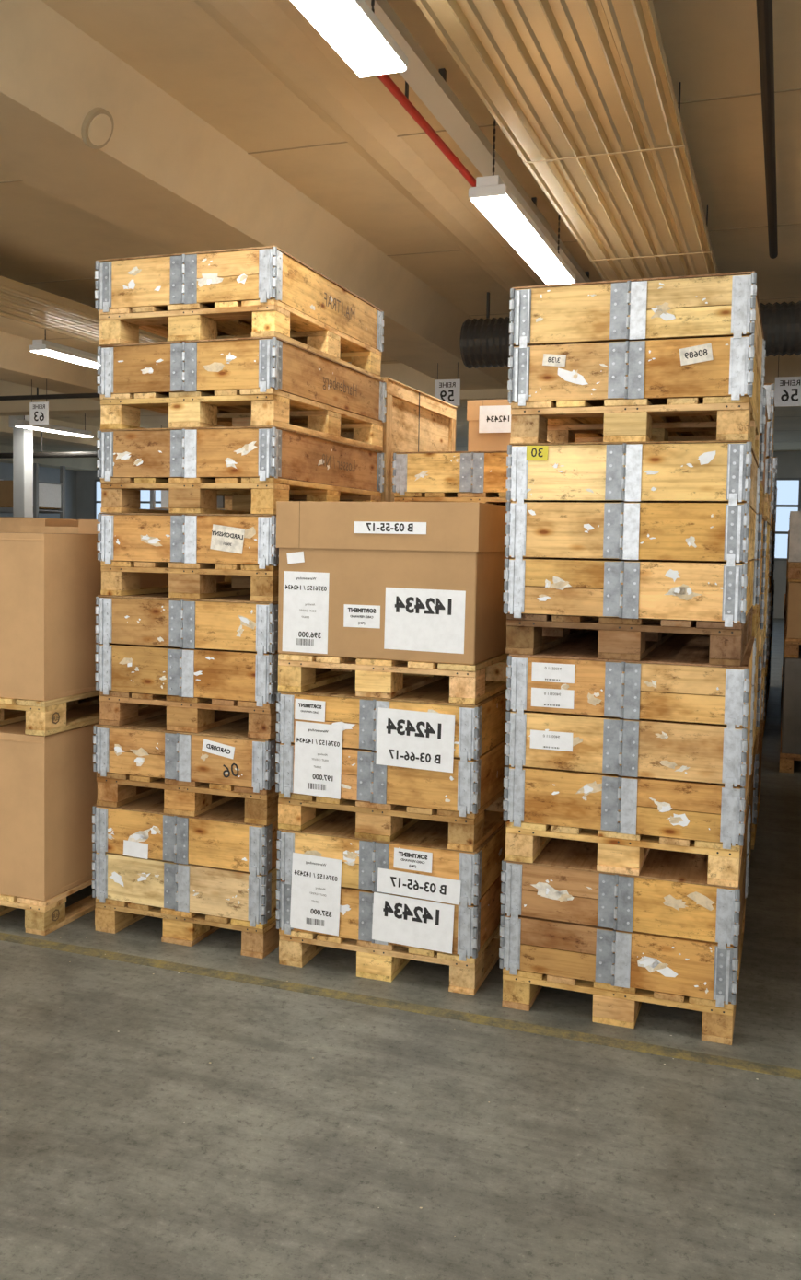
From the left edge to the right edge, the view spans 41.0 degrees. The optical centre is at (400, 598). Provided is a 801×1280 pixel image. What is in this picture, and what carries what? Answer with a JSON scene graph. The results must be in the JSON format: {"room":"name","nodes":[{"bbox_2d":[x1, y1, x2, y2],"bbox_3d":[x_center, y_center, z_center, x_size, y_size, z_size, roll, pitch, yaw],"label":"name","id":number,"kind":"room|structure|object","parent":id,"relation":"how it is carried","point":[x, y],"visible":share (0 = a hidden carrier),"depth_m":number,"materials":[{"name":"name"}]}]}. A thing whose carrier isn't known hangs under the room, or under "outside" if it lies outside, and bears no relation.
{"room":"warehouse","nodes":[
{"label":"warehouse","id":0,"kind":"room"},
{"bbox_2d":[0,462,76,519],"bbox_3d":[-15.542,-1.444,16.138,0.200,3.950,34.000,2,3,20],"label":"wall","id":1,"kind":"structure","parent":0,"point":[46,474],"depth_m":31.14,"materials":[{"name":"paint"}]},
{"bbox_2d":[0,430,97,458],"bbox_3d":[-4.926,-2.904,18.643,12.000,0.875,0.100,2,3,20],"label":"ceiling pipe","id":2,"kind":"object","parent":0,"point":[94,454],"depth_m":19.04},
{"bbox_2d":[0,387,100,400],"bbox_3d":[-6.407,-2.896,14.495,12.000,0.495,0.060,2,3,20],"label":"ceiling pipe","id":3,"kind":"object","parent":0,"point":[75,395],"depth_m":13.81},
{"bbox_2d":[0,617,800,1279],"bbox_3d":[-3.013,1.046,11.764,26.500,0.102,34.000,2,3,20],"label":"floor","id":4,"kind":"structure","parent":0,"point":[273,1169],"depth_m":3.14,"materials":[{"name":"concrete"}]},
{"bbox_2d":[9,415,33,517],"bbox_3d":[-6.629,-1.363,18.795,0.340,3.820,0.340,2,3,20],"label":"concrete column","id":5,"kind":"structure","parent":4,"relation":"on","point":[22,437],"depth_m":18.65,"materials":[{"name":"paint"}]},
{"bbox_2d":[0,463,65,518],"bbox_3d":[-8.957,-1.370,23.883,2.780,3.200,0.980,2,3,20],"label":"storage rack","id":6,"kind":"object","parent":4,"relation":"on","point":[48,497],"visible":0.26,"depth_m":23.30,"materials":[{"name":"grey metal"}]},
{"bbox_2d":[0,878,95,935],"bbox_3d":[-1.667,1.305,5.191,0.801,0.143,1.209,2,3,20],"label":"wooden pallet","id":7,"kind":"object","parent":4,"relation":"on","point":[41,917],"visible":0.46,"depth_m":4.55,"materials":[{"name":"brown wood"}]},
{"bbox_2d":[0,703,99,901],"bbox_3d":[-1.660,0.882,5.168,0.790,0.698,1.190,2,3,20],"label":"cardboard box","id":8,"kind":"object","parent":7,"relation":"on","point":[49,784],"visible":0.35,"depth_m":4.54,"materials":[{"name":"cardboard"}]},
{"bbox_2d":[0,689,152,735],"bbox_3d":[-1.652,0.460,5.144,0.801,0.143,1.208,2,3,20],"label":"wooden pallet","id":9,"kind":"object","parent":8,"relation":"on","point":[41,717],"visible":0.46,"depth_m":4.53,"materials":[{"name":"brown wood"}]},
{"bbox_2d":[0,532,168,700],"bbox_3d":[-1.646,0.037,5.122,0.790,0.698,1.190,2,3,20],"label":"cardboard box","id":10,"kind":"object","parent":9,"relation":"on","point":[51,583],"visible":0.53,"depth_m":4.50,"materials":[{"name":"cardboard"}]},
{"bbox_2d":[94,861,279,958],"bbox_3d":[-0.720,1.333,4.986,0.800,0.143,1.208,2,3,20],"label":"wooden pallet","id":11,"kind":"object","parent":4,"relation":"on","point":[183,928],"visible":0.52,"depth_m":4.43,"materials":[{"name":"brown wood"}]},
{"bbox_2d":[92,789,281,926],"bbox_3d":[-0.716,1.068,4.974,0.825,0.414,1.227,2,3,20],"label":"wooden crate","id":12,"kind":"object","parent":11,"relation":"on","point":[135,843],"visible":0.59,"depth_m":4.40,"materials":[{"name":"brown wood"}]},
{"bbox_2d":[96,771,279,825],"bbox_3d":[-0.707,0.790,4.951,0.800,0.143,1.211,2,3,20],"label":"wooden pallet","id":13,"kind":"object","parent":12,"relation":"on","point":[192,798],"visible":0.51,"depth_m":4.40,"materials":[{"name":"brown wood"}]},
{"bbox_2d":[93,709,280,792],"bbox_3d":[-0.705,0.624,4.942,0.825,0.214,1.227,2,3,20],"label":"wooden crate","id":14,"kind":"object","parent":13,"relation":"on","point":[224,754],"visible":0.55,"depth_m":4.37,"materials":[{"name":"brown wood"}]},
{"bbox_2d":[98,690,278,739],"bbox_3d":[-0.692,0.445,4.933,0.800,0.143,1.210,2,3,19],"label":"wooden pallet","id":15,"kind":"object","parent":14,"relation":"on","point":[195,715],"visible":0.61,"depth_m":4.39,"materials":[{"name":"brown wood"}]},
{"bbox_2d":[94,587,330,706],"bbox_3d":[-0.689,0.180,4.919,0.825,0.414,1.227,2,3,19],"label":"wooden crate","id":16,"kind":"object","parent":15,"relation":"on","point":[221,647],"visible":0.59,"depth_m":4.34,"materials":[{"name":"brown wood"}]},
{"bbox_2d":[100,560,279,602],"bbox_3d":[-0.680,-0.100,4.918,0.800,0.143,1.210,2,3,19],"label":"wooden pallet","id":17,"kind":"object","parent":16,"relation":"on","point":[198,580],"visible":0.67,"depth_m":4.38,"materials":[{"name":"brown wood"}]},
{"bbox_2d":[96,512,279,569],"bbox_3d":[-0.678,-0.265,4.908,0.825,0.214,1.227,2,3,19],"label":"wooden crate","id":18,"kind":"object","parent":17,"relation":"on","point":[246,539],"visible":0.56,"depth_m":4.33,"materials":[{"name":"brown wood"}]},
{"bbox_2d":[100,477,382,514],"bbox_3d":[-0.672,-0.444,4.892,0.800,0.143,1.209,2,3,20],"label":"wooden pallet","id":19,"kind":"object","parent":18,"relation":"on","point":[186,495],"visible":0.87,"depth_m":4.40,"materials":[{"name":"brown wood"}]},
{"bbox_2d":[96,425,384,492],"bbox_3d":[-0.672,-0.609,4.883,0.825,0.214,1.227,2,3,20],"label":"wooden crate","id":20,"kind":"object","parent":19,"relation":"on","point":[268,451],"visible":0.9,"depth_m":4.36,"materials":[{"name":"brown wood"}]},
{"bbox_2d":[100,388,383,451],"bbox_3d":[-0.667,-0.788,4.870,0.800,0.143,1.210,2,3,20],"label":"wooden pallet","id":21,"kind":"object","parent":20,"relation":"on","point":[251,407],"visible":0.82,"depth_m":4.42,"materials":[{"name":"brown wood"}]},
{"bbox_2d":[96,336,386,422],"bbox_3d":[-0.663,-0.953,4.861,0.825,0.214,1.227,2,3,20],"label":"wooden crate","id":22,"kind":"object","parent":21,"relation":"on","point":[266,362],"visible":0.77,"depth_m":4.34,"materials":[{"name":"brown wood"}]},
{"bbox_2d":[98,299,381,379],"bbox_3d":[-0.671,-1.132,4.849,0.800,0.143,1.207,2,3,19],"label":"wooden pallet","id":23,"kind":"object","parent":22,"relation":"on","point":[273,317],"visible":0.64,"depth_m":4.39,"materials":[{"name":"brown wood"}]},
{"bbox_2d":[94,245,383,351],"bbox_3d":[-0.669,-1.298,4.840,0.825,0.214,1.227,2,3,19],"label":"wooden crate","id":24,"kind":"object","parent":23,"relation":"on","point":[261,273],"visible":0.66,"depth_m":4.32,"materials":[{"name":"brown wood"}]},
{"bbox_2d":[150,489,225,510],"bbox_3d":[-3.686,-1.173,22.002,2.780,3.200,0.980,2,3,20],"label":"storage rack","id":25,"kind":"object","parent":4,"relation":"on","point":[221,501],"visible":0.02,"depth_m":21.93,"materials":[{"name":"grey metal"}]},
{"bbox_2d":[279,886,501,995],"bbox_3d":[0.095,1.365,4.673,0.800,0.143,1.211,2,3,19],"label":"wooden pallet","id":26,"kind":"object","parent":4,"relation":"on","point":[375,961],"visible":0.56,"depth_m":4.12,"materials":[{"name":"brown wood"}]},
{"bbox_2d":[275,809,506,961],"bbox_3d":[0.098,1.100,4.659,0.825,0.414,1.227,2,3,19],"label":"wooden crate","id":27,"kind":"object","parent":26,"relation":"on","point":[422,893],"visible":0.72,"depth_m":4.10,"materials":[{"name":"brown wood"}]},
{"bbox_2d":[278,749,505,851],"bbox_3d":[0.100,0.821,4.637,0.800,0.143,1.209,2,3,20],"label":"wooden pallet","id":28,"kind":"object","parent":27,"relation":"on","point":[377,821],"visible":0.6,"depth_m":4.09,"materials":[{"name":"brown wood"}]},
{"bbox_2d":[275,670,511,816],"bbox_3d":[0.105,0.556,4.621,0.825,0.414,1.227,2,3,20],"label":"wooden crate","id":29,"kind":"object","parent":28,"relation":"on","point":[327,734],"visible":0.81,"depth_m":4.06,"materials":[{"name":"brown wood"}]},
{"bbox_2d":[278,652,509,704],"bbox_3d":[0.097,0.277,4.614,0.800,0.143,1.207,2,3,19],"label":"wooden pallet","id":30,"kind":"object","parent":29,"relation":"on","point":[374,678],"visible":0.62,"depth_m":4.08,"materials":[{"name":"brown wood"}]},
{"bbox_2d":[276,500,535,664],"bbox_3d":[0.100,-0.093,4.594,0.815,0.594,1.214,2,3,20],"label":"cardboard box","id":31,"kind":"object","parent":30,"relation":"on","point":[402,581],"visible":0.95,"depth_m":4.03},
{"bbox_2d":[501,898,745,1045],"bbox_3d":[0.950,1.400,4.316,0.800,0.143,1.210,2,3,20],"label":"wooden pallet","id":32,"kind":"object","parent":4,"relation":"on","point":[615,1006],"visible":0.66,"depth_m":3.75,"materials":[{"name":"brown wood"}]},
{"bbox_2d":[499,805,751,1007],"bbox_3d":[0.953,1.135,4.301,0.825,0.414,1.227,2,3,20],"label":"wooden crate","id":33,"kind":"object","parent":32,"relation":"on","point":[671,895],"visible":0.66,"depth_m":3.74,"materials":[{"name":"brown wood"}]},
{"bbox_2d":[505,769,748,887],"bbox_3d":[0.954,0.856,4.276,0.800,0.143,1.206,2,3,19],"label":"wooden pallet","id":34,"kind":"object","parent":33,"relation":"on","point":[618,853],"visible":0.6,"depth_m":3.72,"materials":[{"name":"brown wood"}]},
{"bbox_2d":[502,630,756,849],"bbox_3d":[0.961,0.491,4.256,0.825,0.614,1.227,2,3,19],"label":"wooden crate","id":35,"kind":"object","parent":34,"relation":"on","point":[670,713],"visible":0.98,"depth_m":3.69,"materials":[{"name":"brown wood"}]},
{"bbox_2d":[505,605,753,665],"bbox_3d":[0.955,0.112,4.240,0.800,0.143,1.211,2,3,20],"label":"wooden pallet","id":36,"kind":"object","parent":35,"relation":"on","point":[619,638],"visible":0.8,"depth_m":3.70,"materials":[{"name":"brown wood"}]},
{"bbox_2d":[502,440,760,627],"bbox_3d":[0.963,-0.253,4.221,0.825,0.614,1.227,2,3,20],"label":"wooden crate","id":37,"kind":"object","parent":36,"relation":"on","point":[653,529],"visible":1,"depth_m":3.65,"materials":[{"name":"brown wood"}]},
{"bbox_2d":[510,395,759,464],"bbox_3d":[0.970,-0.632,4.202,0.800,0.143,1.210,2,3,20],"label":"wooden pallet","id":38,"kind":"object","parent":37,"relation":"on","point":[634,420],"visible":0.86,"depth_m":3.72,"materials":[{"name":"brown wood"}]},
{"bbox_2d":[507,271,766,433],"bbox_3d":[0.974,-0.897,4.189,0.825,0.414,1.227,2,3,20],"label":"wooden crate","id":39,"kind":"object","parent":38,"relation":"on","point":[657,340],"visible":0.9,"depth_m":3.62,"materials":[{"name":"brown wood"}]},
{"bbox_2d":[748,837,751,870],"bbox_3d":[1.363,1.344,5.486,0.800,0.143,1.209,2,3,19],"label":"wooden pallet","id":40,"kind":"object","parent":4,"relation":"on","point":[750,838],"visible":0.02,"depth_m":5.79,"materials":[{"name":"brown wood"}]},
{"bbox_2d":[747,754,756,878],"bbox_3d":[1.367,1.079,5.466,0.825,0.414,1.218,2,3,19],"label":"wooden crate","id":41,"kind":"object","parent":40,"relation":"on","point":[750,798],"visible":0.06,"depth_m":5.52,"materials":[{"name":"brown wood"}]},
{"bbox_2d":[747,731,756,802],"bbox_3d":[1.377,0.800,5.460,0.800,0.143,1.209,2,3,20],"label":"wooden pallet","id":42,"kind":"object","parent":41,"relation":"on","point":[754,742],"visible":0.1,"depth_m":5.28,"materials":[{"name":"brown wood"}]},
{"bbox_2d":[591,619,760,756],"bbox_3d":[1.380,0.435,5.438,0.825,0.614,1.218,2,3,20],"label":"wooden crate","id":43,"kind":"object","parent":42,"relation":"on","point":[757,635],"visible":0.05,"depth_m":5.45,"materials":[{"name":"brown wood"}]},
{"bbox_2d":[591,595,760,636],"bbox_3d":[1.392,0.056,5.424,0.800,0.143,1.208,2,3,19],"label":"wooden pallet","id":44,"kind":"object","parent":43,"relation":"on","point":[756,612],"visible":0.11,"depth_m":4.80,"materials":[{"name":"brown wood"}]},
{"bbox_2d":[751,512,765,604],"bbox_3d":[1.397,-0.209,5.403,0.825,0.414,1.218,2,3,19],"label":"wooden crate","id":45,"kind":"object","parent":44,"relation":"on","point":[762,519],"visible":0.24,"depth_m":4.71,"materials":[{"name":"brown wood"}]},
{"bbox_2d":[755,481,765,518],"bbox_3d":[1.399,-0.488,5.385,0.800,0.143,1.207,2,3,19],"label":"wooden pallet","id":46,"kind":"object","parent":45,"relation":"on","point":[762,494],"visible":0.09,"depth_m":5.18,"materials":[{"name":"brown wood"}]},
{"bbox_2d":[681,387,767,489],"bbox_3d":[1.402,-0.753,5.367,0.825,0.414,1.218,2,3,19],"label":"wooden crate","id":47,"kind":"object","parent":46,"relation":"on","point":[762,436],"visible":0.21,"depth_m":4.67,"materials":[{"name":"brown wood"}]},
{"bbox_2d":[751,780,761,849],"bbox_3d":[1.804,1.288,6.663,0.800,0.143,1.206,2,3,20],"label":"wooden pallet","id":48,"kind":"object","parent":4,"relation":"on","point":[754,826],"visible":0.15,"depth_m":6.05,"materials":[{"name":"brown wood"}]},
{"bbox_2d":[752,720,764,824],"bbox_3d":[1.806,1.023,6.644,0.825,0.414,1.218,2,3,20],"label":"wooden crate","id":49,"kind":"object","parent":48,"relation":"on","point":[758,757],"visible":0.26,"depth_m":5.95,"materials":[{"name":"brown wood"}]},
{"bbox_2d":[756,702,761,752],"bbox_3d":[1.806,0.744,6.636,0.800,0.143,1.208,2,3,20],"label":"wooden pallet","id":50,"kind":"object","parent":49,"relation":"on","point":[757,727],"visible":0.14,"depth_m":6.15,"materials":[{"name":"brown wood"}]},
{"bbox_2d":[756,647,763,727],"bbox_3d":[1.807,0.479,6.616,0.825,0.414,1.218,2,3,20],"label":"wooden crate","id":51,"kind":"object","parent":50,"relation":"on","point":[761,657],"visible":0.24,"depth_m":5.92,"materials":[{"name":"brown wood"}]},
{"bbox_2d":[758,616,767,654],"bbox_3d":[1.820,0.200,6.605,0.800,0.143,1.210,2,3,20],"label":"wooden pallet","id":52,"kind":"object","parent":51,"relation":"on","point":[762,632],"visible":0.13,"depth_m":6.41,"materials":[{"name":"brown wood"}]},
{"bbox_2d":[759,520,770,628],"bbox_3d":[1.825,-0.165,6.580,0.825,0.614,1.218,2,3,20],"label":"wooden crate","id":53,"kind":"object","parent":52,"relation":"on","point":[766,526],"visible":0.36,"depth_m":5.89,"materials":[{"name":"brown wood"}]},
{"bbox_2d":[764,493,770,523],"bbox_3d":[1.837,-0.544,6.563,0.800,0.143,1.207,2,3,20],"label":"wooden pallet","id":54,"kind":"object","parent":53,"relation":"on","point":[767,504],"visible":0.15,"depth_m":5.88,"materials":[{"name":"brown wood"}]},
{"bbox_2d":[763,383,775,501],"bbox_3d":[1.845,-0.909,6.540,0.825,0.614,1.218,2,3,20],"label":"wooden crate","id":55,"kind":"object","parent":54,"relation":"on","point":[770,387],"visible":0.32,"depth_m":5.84,"materials":[{"name":"brown wood"}]},
{"bbox_2d":[779,735,800,773],"bbox_3d":[3.427,1.220,8.453,0.800,0.143,1.208,2,3,20],"label":"wooden pallet","id":56,"kind":"object","parent":4,"relation":"on","point":[786,760],"visible":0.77,"depth_m":8.01,"materials":[{"name":"brown wood"}]},
{"bbox_2d":[781,645,800,754],"bbox_3d":[3.436,0.787,8.429,0.790,0.718,1.190,2,3,20],"label":"cardboard box","id":57,"kind":"object","parent":56,"relation":"on","point":[791,727],"visible":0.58,"depth_m":7.99,"materials":[{"name":"cardboard"}]},
{"bbox_2d":[784,627,800,658],"bbox_3d":[3.443,0.355,8.406,0.800,0.143,1.210,2,3,20],"label":"wooden pallet","id":58,"kind":"object","parent":57,"relation":"on","point":[791,645],"visible":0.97,"depth_m":7.97,"materials":[{"name":"brown wood"}]},
{"bbox_2d":[786,581,800,638],"bbox_3d":[3.453,0.072,8.389,0.790,0.418,1.190,2,3,20],"label":"cardboard box","id":59,"kind":"object","parent":58,"relation":"on","point":[794,600],"visible":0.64,"depth_m":7.95,"materials":[{"name":"cardboard"}]},
{"bbox_2d":[786,560,800,581],"bbox_3d":[3.453,-0.211,8.375,0.800,0.143,1.211,2,3,19],"label":"wooden pallet","id":60,"kind":"object","parent":59,"relation":"on","point":[794,568],"visible":1,"depth_m":7.93,"materials":[{"name":"brown wood"}]},
{"bbox_2d":[788,511,800,561],"bbox_3d":[3.455,-0.474,8.363,0.790,0.378,1.190,2,3,20],"label":"cardboard box","id":61,"kind":"object","parent":60,"relation":"on","point":[795,522],"visible":1,"depth_m":7.92,"materials":[{"name":"cardboard"}]},
{"bbox_3d":[0.509,1.309,5.853,0.800,0.143,1.209,2,3,20],"label":"wooden pallet","id":62,"kind":"object","parent":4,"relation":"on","visible":0},
{"bbox_3d":[0.511,1.044,5.834,0.825,0.414,1.218,2,3,20],"label":"wooden crate","id":63,"kind":"object","parent":62,"relation":"on","visible":0},
{"bbox_3d":[0.517,0.764,5.824,0.800,0.143,1.212,2,3,20],"label":"wooden pallet","id":64,"kind":"object","parent":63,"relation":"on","visible":0},
{"bbox_3d":[0.519,0.599,5.811,0.825,0.214,1.218,2,3,20],"label":"wooden crate","id":65,"kind":"object","parent":64,"relation":"on","visible":0},
{"bbox_3d":[0.529,0.420,5.805,0.800,0.143,1.210,2,3,19],"label":"wooden pallet","id":66,"kind":"object","parent":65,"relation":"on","visible":0},
{"bbox_3d":[0.533,0.155,5.785,0.825,0.414,1.217,2,3,19],"label":"wooden crate","id":67,"kind":"object","parent":66,"relation":"on","visible":0},
{"bbox_3d":[0.536,-0.125,5.785,0.800,0.143,1.207,2,3,20],"label":"wooden pallet","id":68,"kind":"object","parent":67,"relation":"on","visible":0},
{"bbox_3d":[0.538,-0.290,5.769,0.825,0.214,1.218,2,3,20],"label":"wooden crate","id":69,"kind":"object","parent":68,"relation":"on","visible":0},
{"bbox_2d":[394,492,516,506],"bbox_3d":[0.546,-0.469,5.761,0.800,0.143,1.206,2,3,20],"label":"wooden pallet","id":70,"kind":"object","parent":69,"relation":"on","point":[482,497],"visible":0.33,"depth_m":5.25,"materials":[{"name":"brown wood"}]},
{"bbox_2d":[392,450,508,495],"bbox_3d":[0.550,-0.634,5.749,0.825,0.214,1.218,2,3,20],"label":"wooden crate","id":71,"kind":"object","parent":70,"relation":"on","point":[453,472],"visible":0.56,"depth_m":5.23,"materials":[{"name":"brown wood"}]},
{"bbox_3d":[0.936,1.252,7.035,0.800,0.143,1.210,2,3,20],"label":"wooden pallet","id":72,"kind":"object","parent":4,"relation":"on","visible":0},
{"bbox_3d":[0.941,0.887,7.011,0.825,0.614,1.218,2,3,20],"label":"wooden crate","id":73,"kind":"object","parent":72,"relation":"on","visible":0},
{"bbox_3d":[0.947,0.508,7.003,0.800,0.143,1.209,2,3,20],"label":"wooden pallet","id":74,"kind":"object","parent":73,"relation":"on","visible":0},
{"bbox_3d":[0.954,0.143,6.977,0.825,0.614,1.218,2,3,20],"label":"wooden crate","id":75,"kind":"object","parent":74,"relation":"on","visible":0},
{"bbox_3d":[0.971,-0.236,6.958,0.800,0.143,1.208,2,3,20],"label":"wooden pallet","id":76,"kind":"object","parent":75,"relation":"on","visible":0},
{"bbox_3d":[0.975,-0.500,6.937,0.825,0.414,1.218,2,3,20],"label":"wooden crate","id":77,"kind":"object","parent":76,"relation":"on","visible":0},
{"bbox_3d":[0.975,-0.780,6.929,0.800,0.143,1.211,2,3,20],"label":"wooden pallet","id":78,"kind":"object","parent":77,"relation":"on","visible":0},
{"bbox_2d":[466,399,511,451],"bbox_3d":[0.978,-1.032,6.911,0.800,0.359,1.209,2,3,20],"label":"cardboard box","id":79,"kind":"object","parent":78,"relation":"on","point":[489,420],"visible":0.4,"depth_m":6.44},
{"bbox_3d":[-0.284,1.276,6.183,0.800,0.143,1.210,2,3,19],"label":"wooden pallet","id":80,"kind":"object","parent":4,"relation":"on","visible":0},
{"bbox_3d":[-0.279,0.912,6.159,0.825,0.614,1.218,2,3,19],"label":"wooden crate","id":81,"kind":"object","parent":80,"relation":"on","visible":0},
{"bbox_3d":[-0.273,0.532,6.145,0.800,0.143,1.207,2,3,19],"label":"wooden pallet","id":82,"kind":"object","parent":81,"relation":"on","visible":0},
{"bbox_3d":[-0.268,0.168,6.119,0.825,0.614,1.218,2,3,19],"label":"wooden crate","id":83,"kind":"object","parent":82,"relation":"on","visible":0},
{"bbox_3d":[-0.257,-0.211,6.100,0.800,0.143,1.209,2,3,20],"label":"wooden pallet","id":84,"kind":"object","parent":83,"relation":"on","visible":0},
{"bbox_2d":[339,377,457,501],"bbox_3d":[-0.248,-0.716,6.074,0.810,0.864,1.210,2,3,20],"label":"wooden crate","id":85,"kind":"object","parent":84,"relation":"on","point":[416,421],"visible":0.23,"depth_m":5.75,"materials":[{"name":"brown wood"}]},
{"bbox_3d":[-3.759,0.926,11.496,0.800,0.143,1.208,2,3,19],"label":"wooden pallet","id":86,"kind":"object","parent":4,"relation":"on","visible":0},
{"bbox_3d":[-3.749,0.478,11.470,0.790,0.748,1.190,2,3,20],"label":"cardboard box","id":87,"kind":"object","parent":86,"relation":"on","visible":0},
{"bbox_3d":[-3.744,0.031,11.445,0.800,0.143,1.206,2,3,20],"label":"wooden pallet","id":88,"kind":"object","parent":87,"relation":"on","visible":0},
{"bbox_2d":[0,518,78,532],"bbox_3d":[-3.735,-0.442,11.421,0.790,0.798,1.190,2,3,20],"label":"cardboard box","id":89,"kind":"object","parent":88,"relation":"on","point":[6,525],"visible":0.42,"depth_m":10.84,"materials":[{"name":"cardboard"}]},
{"bbox_2d":[0,0,800,471],"bbox_3d":[-2.958,-2.808,11.561,26.530,0.680,34.000,2,3,20],"label":"ceiling","id":90,"kind":"structure","parent":0,"point":[238,124],"depth_m":6.20,"materials":[{"name":"paint"}]},
{"bbox_2d":[29,379,48,425],"bbox_3d":[-4.448,-2.601,13.167,0.280,0.920,0.008,2,3,20],"label":"sign","id":91,"kind":"object","parent":90,"relation":"hanging from","point":[39,412],"visible":0.94,"depth_m":13.18,"materials":[{"name":"white plastic"}]},
{"bbox_2d":[14,413,93,437],"bbox_3d":[-6.042,-3.155,18.765,0.202,0.475,1.904,2,3,20],"label":"lamp","id":92,"kind":"object","parent":90,"relation":"hanging from","point":[24,424],"visible":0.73,"depth_m":18.68,"materials":[{"name":"white metal"}]},
{"bbox_2d":[16,425,93,437],"bbox_3d":[-6.046,-2.940,18.776,0.182,0.044,1.870,2,3,20],"label":"diffuser","id":93,"kind":"object","parent":92,"relation":"attached to","point":[57,429],"depth_m":18.81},
{"bbox_2d":[29,329,100,369],"bbox_3d":[-3.231,-2.703,11.355,0.202,0.475,1.904,2,3,20],"label":"lamp","id":94,"kind":"object","parent":90,"relation":"hanging from","point":[44,347],"visible":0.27,"depth_m":10.77,"materials":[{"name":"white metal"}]},
{"bbox_2d":[30,349,100,369],"bbox_3d":[-3.235,-2.488,11.367,0.182,0.044,1.870,2,3,20],"label":"diffuser","id":95,"kind":"object","parent":94,"relation":"attached to","point":[66,354],"depth_m":10.88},
{"bbox_2d":[0,275,167,345],"bbox_3d":[-3.787,-2.603,7.827,0.880,0.313,12.400,2,3,20],"label":"ceiling panel","id":96,"kind":"object","parent":90,"relation":"attached to","point":[20,302],"visible":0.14,"depth_m":9.50,"materials":[{"name":"beige"}]},
{"bbox_2d":[81,107,114,149],"bbox_3d":[-1.468,-2.277,5.182,0.118,0.181,0.190,2,3,20],"label":"ceiling vent","id":97,"kind":"object","parent":90,"relation":"in","point":[97,130],"visible":1,"depth_m":5.16,"materials":[{"name":"paint"}]},
{"bbox_2d":[290,0,407,77],"bbox_3d":[-0.395,-2.209,3.189,0.202,0.475,1.974,2,3,20],"label":"lamp","id":98,"kind":"object","parent":90,"relation":"hanging from","point":[352,28],"visible":1,"depth_m":3.81,"materials":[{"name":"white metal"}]},
{"bbox_2d":[376,73,476,186],"bbox_3d":[-0.576,-2.377,3.496,0.042,0.161,18.000,2,3,20],"label":"pipe","id":99,"kind":"object","parent":90,"relation":"attached to","point":[403,99],"visible":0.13,"depth_m":5.40,"materials":[{"name":"metal"}]},
{"bbox_2d":[434,361,460,406],"bbox_3d":[0.504,-2.466,11.398,0.280,0.820,0.008,2,3,20],"label":"sign","id":100,"kind":"object","parent":90,"relation":"hanging from","point":[448,390],"visible":0.91,"depth_m":11.40,"materials":[{"name":"white plastic"}]},
{"bbox_2d":[364,0,591,282],"bbox_3d":[-0.407,-2.362,3.436,0.130,0.179,18.000,2,3,20],"label":"cable tray","id":101,"kind":"object","parent":90,"relation":"attached to","point":[429,84],"visible":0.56,"depth_m":5.26,"materials":[{"name":"white metal"}]},
{"bbox_2d":[468,117,575,284],"bbox_3d":[0.786,-2.366,6.480,0.202,0.475,1.974,2,3,20],"label":"lamp","id":102,"kind":"object","parent":90,"relation":"hanging from","point":[491,195],"visible":0.94,"depth_m":6.11,"materials":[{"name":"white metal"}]},
{"bbox_2d":[470,194,573,284],"bbox_3d":[0.782,-2.151,6.492,0.182,0.044,1.940,2,3,20],"label":"diffuser","id":103,"kind":"object","parent":102,"relation":"attached to","point":[505,212],"depth_m":6.26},
{"bbox_2d":[414,0,718,280],"bbox_3d":[0.174,-2.272,3.019,0.810,0.313,12.000,2,3,20],"label":"ceiling panel","id":104,"kind":"object","parent":90,"relation":"attached to","point":[582,91],"visible":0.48,"depth_m":4.92,"materials":[{"name":"beige"}]},
{"bbox_2d":[459,291,800,368],"bbox_3d":[4.866,-2.281,8.249,9.060,0.672,0.444,2,3,20],"label":"ventilation duct","id":105,"kind":"object","parent":90,"relation":"attached to","point":[483,343],"visible":0.3,"depth_m":9.46,"materials":[{"name":"metal"}]},
{"bbox_2d":[756,0,778,258],"bbox_3d":[0.235,-2.241,0.872,0.060,0.120,15.000,2,3,20],"label":"ceiling pipe","id":106,"kind":"object","parent":90,"relation":"hanging from","point":[764,7],"depth_m":5.25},
{"bbox_2d":[774,360,800,407],"bbox_3d":[3.741,-2.300,10.245,0.280,0.910,0.008,2,3,20],"label":"sign","id":107,"kind":"object","parent":90,"relation":"hanging from","point":[787,389],"visible":0.97,"depth_m":10.27,"materials":[{"name":"white plastic"}]},
{"bbox_2d":[76,451,800,618],"bbox_3d":[2.790,-1.743,27.735,26.500,3.950,0.200,2,3,20],"label":"wall","id":108,"kind":"structure","parent":0,"point":[789,462],"depth_m":25.48,"materials":[{"name":"paint"}]},
{"bbox_2d":[774,477,800,560],"bbox_3d":[8.165,-1.910,25.661,2.650,1.960,0.060,2,3,20],"label":"frame","id":109,"kind":"object","parent":108,"relation":"attached to","point":[778,479],"visible":0.1,"depth_m":25.26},
{"bbox_2d":[774,480,799,558],"bbox_3d":[8.172,-1.911,25.680,2.600,1.900,0.020,2,3,20],"label":"glass","id":110,"kind":"object","parent":109,"relation":"in","point":[787,491],"visible":0.14,"depth_m":25.34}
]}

